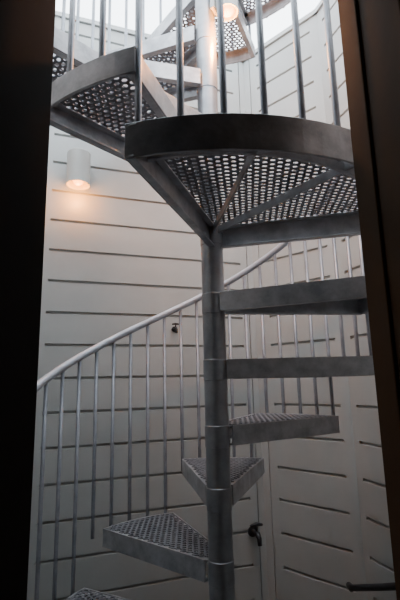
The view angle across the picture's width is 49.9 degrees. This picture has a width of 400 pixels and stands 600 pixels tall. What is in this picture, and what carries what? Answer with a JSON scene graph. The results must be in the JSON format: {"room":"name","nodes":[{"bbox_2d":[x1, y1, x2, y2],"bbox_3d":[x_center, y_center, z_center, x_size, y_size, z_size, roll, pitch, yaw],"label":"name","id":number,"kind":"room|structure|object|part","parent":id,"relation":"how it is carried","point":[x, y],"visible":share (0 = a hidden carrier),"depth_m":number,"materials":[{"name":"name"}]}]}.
{"room":"spiral stairwell","nodes":[
{"label":"spiral stairwell","id":0,"kind":"room"},
{"bbox_2d":[27,10,268,599],"bbox_3d":[-0.282,0.194,2.614,1.378,4.030,0.160,3,-12,-19],"label":"wall","id":1,"kind":"structure","parent":0,"point":[117,256],"depth_m":2.47,"materials":[{"name":"white wood"}]},
{"bbox_2d":[66,148,90,189],"bbox_3d":[-0.703,-0.755,2.504,0.132,0.200,0.157,-1,-11,0],"label":"wall lamp","id":2,"kind":"object","parent":1,"relation":"attached to","point":[78,159],"visible":1,"depth_m":2.44,"materials":[{"name":"white metal"}]},
{"bbox_3d":[-0.702,-0.704,2.481,0.068,0.088,0.068,-1,-11,0],"label":"bulb","id":3,"kind":"part","parent":2,"relation":"part of","materials":[{"name":"orange"}]},
{"bbox_2d":[172,323,178,332],"bbox_3d":[-0.146,0.168,2.566,0.043,0.065,0.059,3,-12,-19],"label":"tap","id":4,"kind":"object","parent":1,"relation":"attached to","point":[174,329],"visible":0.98,"depth_m":2.56,"materials":[{"name":"black metal"}]},
{"bbox_3d":[-0.146,0.177,2.564,0.034,0.046,0.059,3,-12,-19],"label":"spout","id":5,"kind":"part","parent":4,"relation":"part of","materials":[{"name":"black metal"}]},
{"bbox_2d":[242,9,366,599],"bbox_3d":[0.619,0.174,2.618,0.648,4.030,0.160,-12,-15,43],"label":"wall","id":6,"kind":"structure","parent":0,"point":[314,545],"depth_m":2.47,"materials":[{"name":"white wood"}]},
{"bbox_2d":[248,522,262,545],"bbox_3d":[0.324,1.338,2.472,0.078,0.116,0.105,3,-12,-19],"label":"tap","id":7,"kind":"object","parent":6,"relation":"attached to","point":[253,529],"visible":1,"depth_m":2.47,"materials":[{"name":"black metal"}]},
{"bbox_3d":[0.325,1.306,2.475,0.077,0.051,0.021,4,-12,-25],"label":"handle","id":8,"kind":"part","parent":7,"relation":"part of","materials":[{"name":"black metal"}]},
{"bbox_2d":[313,0,396,599],"bbox_3d":[0.969,0.054,2.044,0.160,4.030,0.790,2,-12,-18],"label":"wall","id":9,"kind":"structure","parent":0,"point":[375,528],"depth_m":2.18,"materials":[{"name":"white wood"}]},
{"bbox_2d":[346,582,395,591],"bbox_3d":[0.806,1.220,1.822,0.136,0.253,0.576,5,-13,-28],"label":"grab bar","id":10,"kind":"object","parent":9,"relation":"attached to","point":[351,587],"visible":0.94,"depth_m":1.88,"materials":[{"name":"black metal"}]},
{"bbox_3d":[0.047,2.061,1.433,2.600,0.100,2.400,-1,-11,0],"label":"floor","id":11,"kind":"structure","parent":0,"visible":0},
{"bbox_2d":[34,0,374,599],"bbox_3d":[0.043,-0.513,1.727,1.451,5.064,1.442,-10,-14,39],"label":"spiral staircase","id":12,"kind":"structure","parent":11,"relation":"on","point":[159,148],"depth_m":1.53,"materials":[{"name":"metal"}]},
{"bbox_3d":[0.018,-1.271,1.877,1.446,3.518,1.442,-1,-11,0],"label":"handrail","id":13,"kind":"part","parent":12,"relation":"part of","materials":[{"name":"metal"}]},
{"bbox_2d":[210,0,237,21],"bbox_3d":[0.105,-1.272,1.818,0.109,0.174,0.090,-9,-13,34],"label":"wall lamp","id":14,"kind":"object","parent":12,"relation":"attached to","point":[230,6],"visible":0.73,"depth_m":1.79,"materials":[{"name":"white metal"}]},
{"bbox_3d":[0.114,-1.231,1.804,0.068,0.088,0.068,-1,-11,0],"label":"bulb","id":15,"kind":"part","parent":14,"relation":"part of","materials":[{"name":"orange"}]},
{"bbox_3d":[0.004,0.179,0.658,3.200,3.300,0.160,-1,-11,0],"label":"wall","id":16,"kind":"structure","parent":0,"visible":0},
{"bbox_2d":[0,0,55,599],"bbox_3d":[-0.336,0.410,0.599,0.090,2.840,0.270,-1,-11,0],"label":"trim","id":17,"kind":"structure","parent":16,"relation":"attached to","point":[27,27],"depth_m":0.72,"materials":[{"name":"paint"}]},
{"bbox_2d":[338,0,399,599],"bbox_3d":[0.369,0.393,0.599,0.101,2.840,0.270,-1,-11,0],"label":"trim","id":18,"kind":"structure","parent":16,"relation":"attached to","point":[370,29],"depth_m":0.74,"materials":[{"name":"brown wood"}]}
]}

